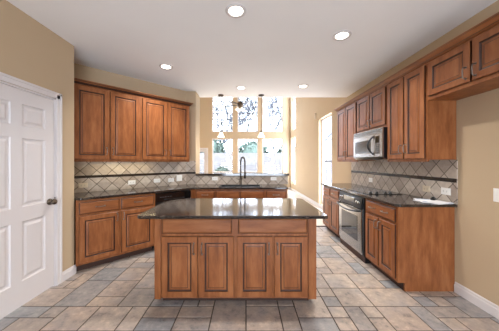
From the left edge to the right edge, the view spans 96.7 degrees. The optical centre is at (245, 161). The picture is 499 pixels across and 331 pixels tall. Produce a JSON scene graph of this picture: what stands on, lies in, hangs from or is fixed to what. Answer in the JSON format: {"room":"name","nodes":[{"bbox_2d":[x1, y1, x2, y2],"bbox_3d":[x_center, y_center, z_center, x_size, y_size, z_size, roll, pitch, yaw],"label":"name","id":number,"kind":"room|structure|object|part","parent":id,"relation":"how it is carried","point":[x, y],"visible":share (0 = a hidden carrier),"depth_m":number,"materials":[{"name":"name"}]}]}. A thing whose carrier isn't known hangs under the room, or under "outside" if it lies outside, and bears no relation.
{"room":"kitchen","nodes":[
{"label":"kitchen","id":0,"kind":"room"},
{"bbox_2d":[0,0,73,271],"bbox_3d":[-2.150,0.005,-0.250,0.120,2.830,5.900,0,0,0],"label":"wall","id":1,"kind":"structure","parent":0,"point":[30,52],"depth_m":2.37,"materials":[{"name":"beige paint"}]},
{"bbox_2d":[0,83,57,318],"bbox_3d":[-2.085,0.337,2.038,0.106,2.023,0.816,0,0,0],"label":"door","id":2,"kind":"structure","parent":1,"relation":"in","point":[27,199],"depth_m":2.12,"materials":[{"name":"white paint"}]},
{"bbox_3d":[-2.067,0.425,2.375,0.070,0.068,0.068,0,0,0],"label":"knob","id":3,"kind":"part","parent":2,"relation":"part of","materials":[{"name":"brown metal"}]},
{"bbox_2d":[0,72,61,285],"bbox_3d":[-2.138,0.299,2.033,0.134,2.121,0.946,0,0,0],"label":"trim","id":4,"kind":"structure","parent":1,"relation":"attached to","point":[4,77],"depth_m":2.44,"materials":[{"name":"white paint"}]},
{"bbox_2d":[62,264,75,281],"bbox_3d":[-2.082,1.306,2.609,0.016,0.108,0.214,0,0,0],"label":"baseboard","id":5,"kind":"structure","parent":1,"relation":"attached to","point":[71,271],"depth_m":2.60,"materials":[{"name":"white paint"}]},
{"bbox_2d":[74,63,185,191],"bbox_3d":[-2.125,0.005,3.685,0.283,2.830,2.927,0,0,45],"label":"wall","id":6,"kind":"structure","parent":0,"point":[83,72],"depth_m":3.64,"materials":[{"name":"beige paint"}]},
{"bbox_2d":[74,83,140,161],"bbox_3d":[-2.059,-0.520,3.294,0.358,1.035,0.867,0,0,45],"label":"upper cabinet","id":7,"kind":"object","parent":6,"relation":"attached to","point":[107,123],"visible":0.97,"depth_m":3.16,"materials":[{"name":"brown wood"}]},
{"bbox_3d":[-2.114,-0.526,3.051,0.402,0.979,0.020,0,0,-45],"label":"door","id":8,"kind":"part","parent":7,"relation":"part of","materials":[{"name":"brown wood"}]},
{"bbox_3d":[-1.815,-0.526,3.349,0.402,0.979,0.020,0,0,-45],"label":"door","id":9,"kind":"part","parent":7,"relation":"part of","materials":[{"name":"brown wood"}]},
{"bbox_2d":[74,162,185,192],"bbox_3d":[-2.045,0.208,3.554,0.014,0.462,2.428,0,0,45],"label":"tile backsplash","id":10,"kind":"structure","parent":6,"relation":"attached to","point":[99,176],"depth_m":3.62,"materials":[{"name":"tile"}]},
{"bbox_2d":[78,183,87,187],"bbox_3d":[-2.366,0.340,3.223,0.115,0.070,0.008,0,0,-45],"label":"power outlet","id":11,"kind":"object","parent":10,"relation":"attached to","point":[80,185],"visible":1,"depth_m":3.22,"materials":[{"name":"beige plastic"}]},
{"bbox_2d":[128,180,135,184],"bbox_3d":[-1.897,0.340,3.692,0.115,0.070,0.009,0,0,-45],"label":"power outlet","id":12,"kind":"object","parent":10,"relation":"attached to","point":[130,182],"visible":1,"depth_m":3.69,"materials":[{"name":"white plastic"}]},
{"bbox_2d":[176,175,181,180],"bbox_3d":[-1.289,0.310,4.299,0.009,0.118,0.118,0,0,45],"label":"light switch","id":13,"kind":"object","parent":10,"relation":"attached to","point":[178,177],"visible":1,"depth_m":4.29,"materials":[{"name":"white plastic"}]},
{"bbox_2d":[141,97,188,161],"bbox_3d":[-1.445,-0.520,3.908,0.358,1.035,0.867,0,0,45],"label":"upper cabinet","id":14,"kind":"object","parent":6,"relation":"attached to","point":[164,125],"visible":1,"depth_m":3.77,"materials":[{"name":"brown wood"}]},
{"bbox_2d":[74,78,192,105],"bbox_3d":[-1.734,-1.066,3.620,1.788,0.054,0.352,0,0,-45],"label":"crown molding","id":15,"kind":"structure","parent":14,"relation":"attached to","point":[76,80],"depth_m":3.35,"materials":[{"name":"brown wood"}]},
{"bbox_3d":[-1.500,-0.526,3.665,0.402,0.979,0.020,0,0,-45],"label":"door","id":16,"kind":"part","parent":14,"relation":"part of","materials":[{"name":"brown wood"}]},
{"bbox_3d":[-1.202,-0.526,3.963,0.402,0.979,0.020,0,0,-45],"label":"door","id":17,"kind":"part","parent":14,"relation":"part of","materials":[{"name":"brown wood"}]},
{"bbox_2d":[186,161,195,183],"bbox_3d":[-1.093,0.208,4.412,0.186,0.462,0.014,0,0,0],"label":"tile backsplash","id":18,"kind":"structure","parent":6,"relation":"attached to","point":[191,165],"depth_m":4.41,"materials":[{"name":"tile"}]},
{"bbox_2d":[186,91,199,190],"bbox_3d":[-1.095,0.005,4.615,0.190,2.830,0.390,0,0,0],"label":"wall pillar","id":19,"kind":"structure","parent":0,"point":[193,97],"depth_m":4.42,"materials":[{"name":"beige paint"}]},
{"bbox_2d":[200,97,289,186],"bbox_3d":[-0.752,-1.360,11.080,5.895,5.560,0.160,0,0,0],"label":"wall","id":20,"kind":"structure","parent":0,"point":[206,134],"depth_m":11.00,"materials":[{"name":"beige paint"}]},
{"bbox_2d":[200,150,205,172],"bbox_3d":[-2.380,0.375,11.050,0.840,1.970,0.040,0,0,0],"label":"door","id":21,"kind":"structure","parent":20,"relation":"in","point":[204,151],"depth_m":11.03,"materials":[{"name":"white paint"}]},
{"bbox_2d":[200,148,207,172],"bbox_3d":[-2.380,0.330,10.990,1.000,2.060,0.020,0,0,0],"label":"trim","id":22,"kind":"structure","parent":20,"relation":"attached to","point":[200,148],"depth_m":10.98,"materials":[{"name":"white paint"}]},
{"bbox_2d":[212,97,232,131],"bbox_3d":[-1.165,-2.565,11.080,1.040,2.150,0.060,0,0,0],"label":"window","id":23,"kind":"structure","parent":20,"relation":"in","point":[222,101],"depth_m":11.06,"materials":[{"name":"white paint"}]},
{"bbox_2d":[212,139,232,171],"bbox_3d":[-1.165,-0.328,11.080,1.040,1.675,0.060,0,0,0],"label":"window","id":24,"kind":"structure","parent":20,"relation":"in","point":[212,139],"depth_m":11.05,"materials":[{"name":"white paint"}]},
{"bbox_2d":[238,97,257,131],"bbox_3d":[0.090,-2.565,11.080,1.020,2.150,0.060,0,0,0],"label":"window","id":25,"kind":"structure","parent":20,"relation":"in","point":[252,101],"depth_m":11.07,"materials":[{"name":"white paint"}]},
{"bbox_2d":[238,139,257,171],"bbox_3d":[0.090,-0.328,11.080,1.020,1.675,0.060,0,0,0],"label":"window","id":26,"kind":"structure","parent":20,"relation":"in","point":[238,139],"depth_m":11.05,"materials":[{"name":"white paint"}]},
{"bbox_2d":[262,97,282,131],"bbox_3d":[1.325,-2.565,11.080,1.020,2.150,0.060,0,0,0],"label":"window","id":27,"kind":"structure","parent":20,"relation":"in","point":[272,101],"depth_m":11.06,"materials":[{"name":"white paint"}]},
{"bbox_2d":[262,139,282,171],"bbox_3d":[1.325,-0.328,11.080,1.020,1.675,0.060,0,0,0],"label":"window","id":28,"kind":"structure","parent":20,"relation":"in","point":[262,139],"depth_m":11.05,"materials":[{"name":"white paint"}]},
{"bbox_2d":[0,189,498,330],"bbox_3d":[-0.675,1.390,4.000,6.050,0.060,14.400,0,0,0],"label":"floor","id":29,"kind":"structure","parent":0,"point":[352,294],"depth_m":2.07,"materials":[{"name":"tile"}]},
{"bbox_2d":[74,193,154,271],"bbox_3d":[-1.910,0.915,3.225,0.641,0.890,0.967,0,0,45],"label":"base cabinet","id":30,"kind":"object","parent":29,"relation":"on","point":[106,230],"visible":0.99,"depth_m":2.96,"materials":[{"name":"brown wood"}]},
{"bbox_3d":[-1.881,0.573,2.866,0.020,0.145,0.442,0,0,45],"label":"drawer","id":31,"kind":"part","parent":30,"relation":"part of","materials":[{"name":"brown wood"}]},
{"bbox_3d":[-1.881,0.955,2.866,0.020,0.570,0.442,0,0,45],"label":"door","id":32,"kind":"part","parent":30,"relation":"part of","materials":[{"name":"brown wood"}]},
{"bbox_3d":[-1.551,0.573,3.196,0.020,0.145,0.442,0,0,45],"label":"drawer","id":33,"kind":"part","parent":30,"relation":"part of","materials":[{"name":"brown wood"}]},
{"bbox_3d":[-1.551,0.955,3.196,0.020,0.570,0.442,0,0,45],"label":"door","id":34,"kind":"part","parent":30,"relation":"part of","materials":[{"name":"brown wood"}]},
{"bbox_2d":[152,190,190,248],"bbox_3d":[-1.355,0.911,3.781,0.594,0.858,0.610,0,0,-45],"label":"dishwasher","id":35,"kind":"object","parent":29,"relation":"on","point":[162,197],"visible":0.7,"depth_m":3.52,"materials":[{"name":"black plastic"}]},
{"bbox_3d":[-1.159,0.554,3.584,0.026,0.128,0.590,0,0,45],"label":"control panel","id":36,"kind":"part","parent":35,"relation":"part of","materials":[{"name":"black glass"}]},
{"bbox_2d":[191,189,214,197],"bbox_3d":[-0.744,0.915,4.099,0.411,0.890,0.611,0,0,0],"label":"base cabinet","id":37,"kind":"object","parent":29,"relation":"on","point":[195,193],"visible":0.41,"depth_m":3.83,"materials":[{"name":"brown wood"}]},
{"bbox_3d":[-0.707,0.573,3.840,0.315,0.145,0.020,0,0,0],"label":"drawer","id":38,"kind":"part","parent":37,"relation":"part of","materials":[{"name":"brown wood"}]},
{"bbox_2d":[155,219,315,299],"bbox_3d":[-0.100,0.931,2.425,1.527,0.857,0.750,0,0,0],"label":"kitchen island","id":39,"kind":"object","parent":29,"relation":"on","point":[196,259],"visible":0.91,"depth_m":2.09,"materials":[{"name":"brown wood"}]},
{"bbox_3d":[-0.834,0.898,2.124,0.058,0.791,0.064,0,0,0],"label":"corner post","id":40,"kind":"part","parent":39,"relation":"part of","materials":[{"name":"brown wood"}]},
{"bbox_3d":[-0.626,0.989,2.096,0.337,0.572,0.020,0,0,0],"label":"door","id":41,"kind":"part","parent":39,"relation":"part of","materials":[{"name":"brown wood"}]},
{"bbox_3d":[-0.280,0.989,2.096,0.328,0.572,0.020,0,0,0],"label":"door","id":42,"kind":"part","parent":39,"relation":"part of","materials":[{"name":"brown wood"}]},
{"bbox_2d":[137,198,327,218],"bbox_3d":[-0.122,0.487,2.420,1.700,0.030,0.950,0,0,0],"label":"island countertop","id":43,"kind":"structure","parent":39,"relation":"on","point":[189,208],"depth_m":2.21,"materials":[{"name":"stone"}]},
{"bbox_3d":[0.082,0.989,2.096,0.334,0.572,0.020,0,0,0],"label":"door","id":44,"kind":"part","parent":39,"relation":"part of","materials":[{"name":"brown wood"}]},
{"bbox_3d":[0.423,0.989,2.096,0.315,0.572,0.020,0,0,0],"label":"door","id":45,"kind":"part","parent":39,"relation":"part of","materials":[{"name":"brown wood"}]},
{"bbox_3d":[0.626,0.898,2.124,0.076,0.791,0.064,0,0,0],"label":"corner post","id":46,"kind":"part","parent":39,"relation":"part of","materials":[{"name":"brown wood"}]},
{"bbox_2d":[215,189,264,197],"bbox_3d":[-0.104,0.915,4.099,0.867,0.890,0.611,0,0,0],"label":"base cabinet","id":47,"kind":"object","parent":29,"relation":"on","point":[219,193],"visible":0.09,"depth_m":3.83,"materials":[{"name":"brown wood"}]},
{"bbox_2d":[265,189,286,197],"bbox_3d":[0.521,0.915,4.099,0.381,0.890,0.611,0,0,0],"label":"base cabinet","id":48,"kind":"object","parent":29,"relation":"on","point":[269,193],"visible":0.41,"depth_m":3.83,"materials":[{"name":"brown wood"}]},
{"bbox_2d":[74,184,287,199],"bbox_3d":[-1.158,0.455,3.744,4.012,0.030,1.270,0,0,-22],"label":"countertop","id":49,"kind":"structure","parent":48,"relation":"on","point":[158,189],"depth_m":3.55,"materials":[{"name":"stone"}]},
{"bbox_2d":[219,185,261,186],"bbox_3d":[-0.100,0.534,4.060,0.776,0.203,0.336,0,0,0],"label":"sink","id":50,"kind":"object","parent":49,"relation":"in","point":[220,185],"visible":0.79,"depth_m":4.20,"materials":[{"name":"black plastic"}]},
{"bbox_2d":[236,156,245,184],"bbox_3d":[-0.077,0.167,4.255,0.223,0.547,0.088,0,0,33],"label":"kitchen faucet","id":51,"kind":"object","parent":49,"relation":"on","point":[240,179],"visible":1,"depth_m":4.26,"materials":[{"name":"silver metal"}]},
{"bbox_2d":[323,185,339,237],"bbox_3d":[1.865,0.915,4.178,0.651,0.890,0.824,0,0,0],"label":"base cabinet","id":52,"kind":"object","parent":29,"relation":"on","point":[330,195],"visible":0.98,"depth_m":4.11,"materials":[{"name":"brown wood"}]},
{"bbox_3d":[1.586,0.573,4.375,0.020,0.145,0.370,0,0,0],"label":"drawer","id":53,"kind":"part","parent":52,"relation":"part of","materials":[{"name":"brown wood"}]},
{"bbox_3d":[1.586,0.955,4.373,0.020,0.570,0.374,0,0,0],"label":"door","id":54,"kind":"part","parent":52,"relation":"part of","materials":[{"name":"brown wood"}]},
{"bbox_3d":[1.586,0.573,3.980,0.020,0.145,0.370,0,0,0],"label":"drawer","id":55,"kind":"part","parent":52,"relation":"part of","materials":[{"name":"brown wood"}]},
{"bbox_3d":[1.586,0.955,3.982,0.020,0.570,0.374,0,0,0],"label":"door","id":56,"kind":"part","parent":52,"relation":"part of","materials":[{"name":"brown wood"}]},
{"bbox_2d":[321,183,456,206],"bbox_3d":[1.874,0.455,3.462,0.636,0.030,2.327,0,0,0],"label":"countertop","id":57,"kind":"structure","parent":52,"relation":"on","point":[404,200],"depth_m":2.75,"materials":[{"name":"stone"}]},
{"bbox_2d":[345,188,401,194],"bbox_3d":[1.870,0.422,3.365,0.460,0.036,0.770,0,0,0],"label":"cooktop","id":58,"kind":"object","parent":57,"relation":"in","point":[369,191],"visible":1,"depth_m":3.26,"materials":[{"name":"black glass"}]},
{"bbox_2d":[336,190,370,262],"bbox_3d":[1.829,0.916,3.365,0.685,0.888,0.780,0,0,0],"label":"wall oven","id":59,"kind":"object","parent":29,"relation":"on","point":[352,208],"visible":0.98,"depth_m":3.24,"materials":[{"name":"silver metal"}]},
{"bbox_3d":[1.523,0.685,3.365,0.074,0.055,0.716,0,0,0],"label":"handle","id":60,"kind":"part","parent":59,"relation":"part of","materials":[{"name":"silver metal"}]},
{"bbox_3d":[1.573,0.562,3.365,0.045,0.145,0.720,0,0,0],"label":"control panel","id":61,"kind":"part","parent":59,"relation":"part of","materials":[{"name":"silver metal"}]},
{"bbox_3d":[1.578,0.935,3.365,0.036,0.580,0.720,0,0,0],"label":"oven door","id":62,"kind":"part","parent":59,"relation":"part of","materials":[{"name":"silver metal"}]},
{"bbox_3d":[1.591,0.872,2.990,0.014,0.796,0.030,0,0,0],"label":"trim","id":63,"kind":"part","parent":59,"relation":"part of","materials":[{"name":"black plastic"}]},
{"bbox_2d":[365,198,454,290],"bbox_3d":[1.865,0.915,2.648,0.651,0.890,0.633,0,0,0],"label":"base cabinet","id":64,"kind":"object","parent":29,"relation":"on","point":[413,247],"visible":1,"depth_m":2.33,"materials":[{"name":"brown wood"}]},
{"bbox_3d":[1.586,0.955,2.796,0.020,0.570,0.279,0,0,0],"label":"door","id":65,"kind":"part","parent":64,"relation":"part of","materials":[{"name":"brown wood"}]},
{"bbox_3d":[1.586,0.573,2.648,0.020,0.145,0.574,0,0,0],"label":"drawer","id":66,"kind":"part","parent":64,"relation":"part of","materials":[{"name":"brown wood"}]},
{"bbox_3d":[1.586,0.955,2.501,0.020,0.570,0.279,0,0,0],"label":"door","id":67,"kind":"part","parent":64,"relation":"part of","materials":[{"name":"brown wood"}]},
{"bbox_2d":[7,0,496,96],"bbox_3d":[-0.625,-1.485,0.825,5.950,0.150,8.050,0,0,0],"label":"ceiling","id":68,"kind":"structure","parent":0,"point":[277,47],"depth_m":2.49,"materials":[{"name":"white paint"}]},
{"bbox_2d":[159,64,172,69],"bbox_3d":[-1.180,-1.405,3.280,0.196,0.010,0.196,0,0,0],"label":"recessed light","id":69,"kind":"object","parent":68,"relation":"in","point":[163,66],"visible":1,"depth_m":3.26,"materials":[{"name":"white paint"}]},
{"bbox_2d":[218,94,223,136],"bbox_3d":[-0.525,-0.967,4.670,0.160,0.884,0.160,0,0,0],"label":"pendant light","id":70,"kind":"object","parent":68,"relation":"hanging from","point":[219,95],"visible":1,"depth_m":4.63,"materials":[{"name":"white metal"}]},
{"bbox_2d":[225,3,245,17],"bbox_3d":[-0.094,-1.405,2.070,0.196,0.010,0.196,0,0,0],"label":"recessed light","id":71,"kind":"object","parent":68,"relation":"in","point":[235,10],"visible":1,"depth_m":2.06,"materials":[{"name":"white paint"}]},
{"bbox_2d":[236,86,245,89],"bbox_3d":[-0.095,-1.405,4.210,0.196,0.010,0.196,0,0,0],"label":"recessed light","id":72,"kind":"object","parent":68,"relation":"in","point":[237,87],"visible":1,"depth_m":4.18,"materials":[{"name":"white paint"}]},
{"bbox_2d":[258,94,264,136],"bbox_3d":[0.322,-0.967,4.670,0.160,0.884,0.160,0,0,0],"label":"pendant light","id":73,"kind":"object","parent":68,"relation":"hanging from","point":[259,95],"visible":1,"depth_m":4.66,"materials":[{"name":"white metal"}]},
{"bbox_3d":[0.322,-1.021,4.670,0.009,0.712,0.009,0,0,-22],"label":"rod","id":74,"kind":"part","parent":73,"relation":"part of","materials":[{"name":"brown metal"}]},
{"bbox_2d":[298,84,308,87],"bbox_3d":[1.060,-1.405,4.120,0.196,0.010,0.196,0,0,0],"label":"recessed light","id":75,"kind":"object","parent":68,"relation":"in","point":[301,85],"visible":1,"depth_m":4.12,"materials":[{"name":"white paint"}]},
{"bbox_2d":[333,30,351,40],"bbox_3d":[1.070,-1.405,2.474,0.196,0.010,0.196,0,0,0],"label":"recessed light","id":76,"kind":"object","parent":68,"relation":"in","point":[341,35],"visible":1,"depth_m":2.46,"materials":[{"name":"white paint"}]},
{"bbox_2d":[290,0,498,305],"bbox_3d":[2.285,-1.360,4.000,0.180,5.560,14.400,0,0,0],"label":"wall","id":77,"kind":"structure","parent":0,"point":[477,116],"depth_m":2.21,"materials":[{"name":"beige paint"}]},
{"bbox_2d":[293,97,294,129],"bbox_3d":[2.325,-2.565,10.350,0.060,2.150,1.000,0,0,0],"label":"window","id":78,"kind":"structure","parent":77,"relation":"in","point":[293,97],"depth_m":10.81,"materials":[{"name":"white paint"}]},
{"bbox_3d":[2.325,-2.565,10.350,0.060,2.150,1.000,0,0,0],"label":"frame","id":79,"kind":"part","parent":78,"relation":"part of","materials":[{"name":"white paint"}]},
{"bbox_2d":[293,137,294,182],"bbox_3d":[2.325,-0.077,10.350,0.060,2.175,1.000,0,0,0],"label":"window","id":80,"kind":"structure","parent":77,"relation":"in","point":[294,137],"depth_m":10.81,"materials":[{"name":"white paint"}]},
{"bbox_2d":[290,187,322,209],"bbox_3d":[2.187,1.306,7.810,0.016,0.108,6.380,0,0,0],"label":"baseboard","id":81,"kind":"structure","parent":77,"relation":"attached to","point":[293,190],"depth_m":7.74,"materials":[{"name":"white paint"}]},
{"bbox_2d":[322,114,331,202],"bbox_3d":[2.325,-0.020,6.185,0.060,2.520,1.030,0,0,0],"label":"window","id":82,"kind":"structure","parent":77,"relation":"in","point":[329,116],"depth_m":6.66,"materials":[{"name":"white paint"}]},
{"bbox_2d":[337,101,374,161],"bbox_3d":[2.013,-0.520,4.178,0.357,1.035,0.824,0,0,0],"label":"upper cabinet","id":83,"kind":"object","parent":77,"relation":"attached to","point":[346,117],"visible":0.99,"depth_m":4.13,"materials":[{"name":"brown wood"}]},
{"bbox_3d":[1.880,-0.526,4.377,0.020,0.979,0.378,0,0,0],"label":"door","id":84,"kind":"part","parent":83,"relation":"part of","materials":[{"name":"brown wood"}]},
{"bbox_3d":[1.880,-0.526,3.978,0.020,0.979,0.378,0,0,0],"label":"door","id":85,"kind":"part","parent":83,"relation":"part of","materials":[{"name":"brown wood"}]},
{"bbox_2d":[357,84,387,132],"bbox_3d":[2.013,-0.755,3.365,0.357,0.566,0.799,0,0,0],"label":"upper cabinet","id":86,"kind":"object","parent":77,"relation":"attached to","point":[372,108],"visible":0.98,"depth_m":3.28,"materials":[{"name":"brown wood"}]},
{"bbox_3d":[1.880,-0.761,3.558,0.020,0.509,0.366,0,0,0],"label":"door","id":87,"kind":"part","parent":86,"relation":"part of","materials":[{"name":"brown wood"}]},
{"bbox_2d":[354,127,387,159],"bbox_3d":[1.966,-0.252,3.365,0.430,0.433,0.790,0,0,0],"label":"microwave","id":88,"kind":"object","parent":86,"relation":"attached to","point":[371,144],"visible":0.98,"depth_m":3.20,"materials":[{"name":"silver metal"}]},
{"bbox_3d":[1.831,-0.234,3.450,0.022,0.328,0.620,0,0,0],"label":"door","id":89,"kind":"part","parent":88,"relation":"part of","materials":[{"name":"silver metal"}]},
{"bbox_3d":[1.790,-0.236,3.193,0.091,0.278,0.024,0,0,39],"label":"handle","id":90,"kind":"part","parent":88,"relation":"part of","materials":[{"name":"black plastic"}]},
{"bbox_3d":[1.831,-0.234,3.054,0.021,0.328,0.168,0,0,0],"label":"control panel","id":91,"kind":"part","parent":88,"relation":"part of","materials":[{"name":"silver metal"}]},
{"bbox_3d":[1.880,-0.761,3.172,0.020,0.509,0.366,0,0,0],"label":"door","id":92,"kind":"part","parent":86,"relation":"part of","materials":[{"name":"brown wood"}]},
{"bbox_2d":[351,160,457,203],"bbox_3d":[2.187,0.200,3.450,0.014,0.480,2.300,0,0,0],"label":"tile backsplash","id":93,"kind":"structure","parent":77,"relation":"attached to","point":[409,178],"depth_m":2.93,"materials":[{"name":"tile"}]},
{"bbox_2d":[423,185,429,191],"bbox_3d":[2.180,0.325,2.686,0.008,0.075,0.115,0,0,0],"label":"power outlet","id":94,"kind":"object","parent":93,"relation":"attached to","point":[425,188],"visible":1,"depth_m":2.68,"materials":[{"name":"beige plastic"}]},
{"bbox_2d":[441,187,450,195],"bbox_3d":[2.180,0.320,2.426,0.008,0.075,0.115,0,0,0],"label":"power outlet","id":95,"kind":"object","parent":93,"relation":"attached to","point":[446,191],"visible":1,"depth_m":2.41,"materials":[{"name":"white plastic"}]},
{"bbox_2d":[387,62,455,161],"bbox_3d":[2.013,-0.520,2.638,0.357,1.035,0.653,0,0,0],"label":"upper cabinet","id":96,"kind":"object","parent":77,"relation":"attached to","point":[419,129],"visible":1,"depth_m":2.42,"materials":[{"name":"brown wood"}]},
{"bbox_3d":[1.880,-0.526,2.795,0.020,0.979,0.293,0,0,0],"label":"door","id":97,"kind":"part","parent":96,"relation":"part of","materials":[{"name":"brown wood"}]},
{"bbox_3d":[1.880,-0.526,2.482,0.020,0.979,0.293,0,0,0],"label":"door","id":98,"kind":"part","parent":96,"relation":"part of","materials":[{"name":"brown wood"}]},
{"bbox_2d":[428,23,498,100],"bbox_3d":[2.013,-0.839,1.848,0.357,0.398,0.925,0,0,0],"label":"upper cabinet","id":99,"kind":"object","parent":77,"relation":"attached to","point":[471,68],"visible":1,"depth_m":1.91,"materials":[{"name":"brown wood"}]},
{"bbox_2d":[334,12,498,111],"bbox_3d":[2.014,-1.066,3.014,0.352,0.054,3.257,0,0,0],"label":"crown molding","id":100,"kind":"structure","parent":99,"relation":"attached to","point":[493,20],"depth_m":2.18,"materials":[{"name":"brown wood"}]},
{"bbox_3d":[1.880,-0.846,2.072,0.020,0.341,0.429,0,0,0],"label":"door","id":101,"kind":"part","parent":99,"relation":"part of","materials":[{"name":"brown wood"}]},
{"bbox_3d":[1.852,-0.755,1.808,0.036,0.114,0.016,0,0,0],"label":"handle","id":102,"kind":"part","parent":99,"relation":"part of","materials":[{"name":"grey metal"}]},
{"bbox_3d":[1.880,-0.846,1.623,0.020,0.341,0.429,0,0,0],"label":"door","id":103,"kind":"part","parent":99,"relation":"part of","materials":[{"name":"brown wood"}]},
{"bbox_2d":[454,282,498,319],"bbox_3d":[2.187,1.306,-0.438,0.016,0.108,5.525,0,0,0],"label":"baseboard","id":104,"kind":"structure","parent":77,"relation":"attached to","point":[481,302],"depth_m":2.09,"materials":[{"name":"white paint"}]},
{"bbox_2d":[493,188,498,201],"bbox_3d":[2.190,0.290,1.930,0.009,0.118,0.075,0,0,0],"label":"light switch","id":105,"kind":"object","parent":77,"relation":"attached to","point":[495,190],"visible":1,"depth_m":1.94,"materials":[{"name":"white plastic"}]},
{"bbox_3d":[-0.600,-4.200,7.975,6.200,0.120,6.450,0,0,0],"label":"ceiling","id":106,"kind":"structure","parent":0,"visible":0},
{"bbox_2d":[225,97,254,111],"bbox_3d":[-0.207,-3.040,8.546,1.253,2.198,1.226,0,0,0],"label":"ceiling fan","id":107,"kind":"object","parent":106,"relation":"hanging from","point":[240,103],"visible":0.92,"depth_m":8.42,"materials":[{"name":"brown metal"}]},
{"bbox_3d":[-0.220,-2.185,8.500,0.240,0.290,0.240,0,0,0],"label":"motor","id":108,"kind":"part","parent":107,"relation":"part of","materials":[{"name":"brown metal"}]},
{"bbox_3d":[-0.085,0.846,4.500,1.830,1.148,0.160,0,0,0],"label":"wall","id":109,"kind":"structure","parent":0,"visible":0},
{"bbox_2d":[196,176,287,183],"bbox_3d":[-0.084,0.356,4.415,1.828,0.166,0.010,0,0,0],"label":"tile backsplash","id":110,"kind":"structure","parent":109,"relation":"attached to","point":[199,179],"depth_m":4.41,"materials":[{"name":"tile"}]},
{"bbox_2d":[196,173,288,175],"bbox_3d":[-0.069,0.250,4.593,1.858,0.044,0.415,0,0,0],"label":"bar","id":111,"kind":"object","parent":109,"relation":"on","point":[197,174],"visible":1,"depth_m":4.38,"materials":[{"name":"stone"}]},
{"label":"outside","id":112,"kind":"structure","parent":0,"visible":0},
{"bbox_3d":[5.000,1.685,35.600,70.000,0.350,48.800,0,0,0],"label":"ground","id":113,"kind":"structure","parent":112,"visible":0},
{"bbox_2d":[200,140,225,167],"bbox_3d":[-3.279,-0.474,20.414,3.186,3.968,2.370,0,0,0],"label":"shrub","id":114,"kind":"object","parent":113,"relation":"on","point":[218,147],"visible":0.22,"depth_m":19.93,"materials":[{"name":"green plant"}]},
{"bbox_2d":[215,166,228,170],"bbox_3d":[-1.556,0.876,14.197,1.243,1.267,0.988,0,0,0],"label":"shrub","id":115,"kind":"object","parent":113,"relation":"on","point":[219,168],"visible":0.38,"depth_m":14.04,"materials":[{"name":"green plant"}]},
{"bbox_2d":[213,97,269,143],"bbox_3d":[-1.199,-3.603,24.791,8.597,10.475,9.194,0,0,0],"label":"bare tree","id":116,"kind":"object","parent":113,"relation":"on","point":[245,98],"visible":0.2,"depth_m":23.56,"materials":[{"name":"grey plant"}]},
{"bbox_2d":[213,97,274,152],"bbox_3d":[-3.115,-4.114,24.761,12.040,11.504,9.234,0,0,31],"label":"bare tree","id":117,"kind":"object","parent":113,"relation":"on","point":[224,104],"visible":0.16,"depth_m":24.50,"materials":[{"name":"grey plant"}]},
{"bbox_2d":[213,97,281,145],"bbox_3d":[1.073,-3.567,24.760,7.413,10.438,13.682,0,0,33],"label":"bare tree","id":118,"kind":"object","parent":113,"relation":"on","point":[265,111],"visible":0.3,"depth_m":23.40,"materials":[{"name":"grey plant"}]},
{"bbox_2d":[239,140,269,167],"bbox_3d":[0.623,-0.264,20.600,3.597,3.548,2.448,0,0,0],"label":"shrub","id":119,"kind":"object","parent":113,"relation":"on","point":[248,147],"visible":0.37,"depth_m":20.03,"materials":[{"name":"green plant"}]},
{"bbox_2d":[228,97,281,167],"bbox_3d":[3.437,-4.592,25.094,9.902,12.448,8.759,0,0,23],"label":"bare tree","id":120,"kind":"object","parent":113,"relation":"on","point":[275,115],"visible":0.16,"depth_m":24.43,"materials":[{"name":"grey plant"}]},
{"bbox_2d":[200,153,330,179],"bbox_3d":[1.025,0.360,18.055,20.050,2.300,0.110,0,0,0],"label":"fence","id":121,"kind":"object","parent":113,"relation":"on","point":[218,158],"visible":0.02,"depth_m":18.00,"materials":[{"name":"white"}]},
{"bbox_2d":[276,145,281,167],"bbox_3d":[3.918,-0.145,20.426,2.842,3.309,2.223,0,0,0],"label":"shrub","id":122,"kind":"object","parent":113,"relation":"on","point":[279,150],"visible":0.04,"depth_m":20.28,"materials":[{"name":"green plant"}]},
{"bbox_2d":[274,98,330,167],"bbox_3d":[7.480,-3.717,20.622,9.713,10.714,8.269,0,0,-17],"label":"bare tree","id":123,"kind":"object","parent":113,"relation":"on","point":[329,135],"visible":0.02,"depth_m":21.22,"materials":[{"name":"grey plant"}]},
{"bbox_3d":[2.060,0.437,2.450,0.216,0.004,0.280,0,0,-14],"label":"paper sheet","id":124,"kind":"object","parent":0,"visible":0},
{"bbox_2d":[413,198,447,203],"bbox_3d":[2.040,0.433,2.470,0.216,0.003,0.280,0,0,20],"label":"paper sheet","id":125,"kind":"object","parent":124,"relation":"on","point":[420,200],"visible":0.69,"depth_m":2.43,"materials":[{"name":"white paper"}]},
{"bbox_2d":[422,200,451,202],"bbox_3d":[2.070,0.429,2.420,0.200,0.003,0.220,0,0,-3],"label":"paper sheet","id":126,"kind":"object","parent":125,"relation":"on","point":[432,201],"visible":0.86,"depth_m":2.40,"materials":[{"name":"white paper"}]}
]}

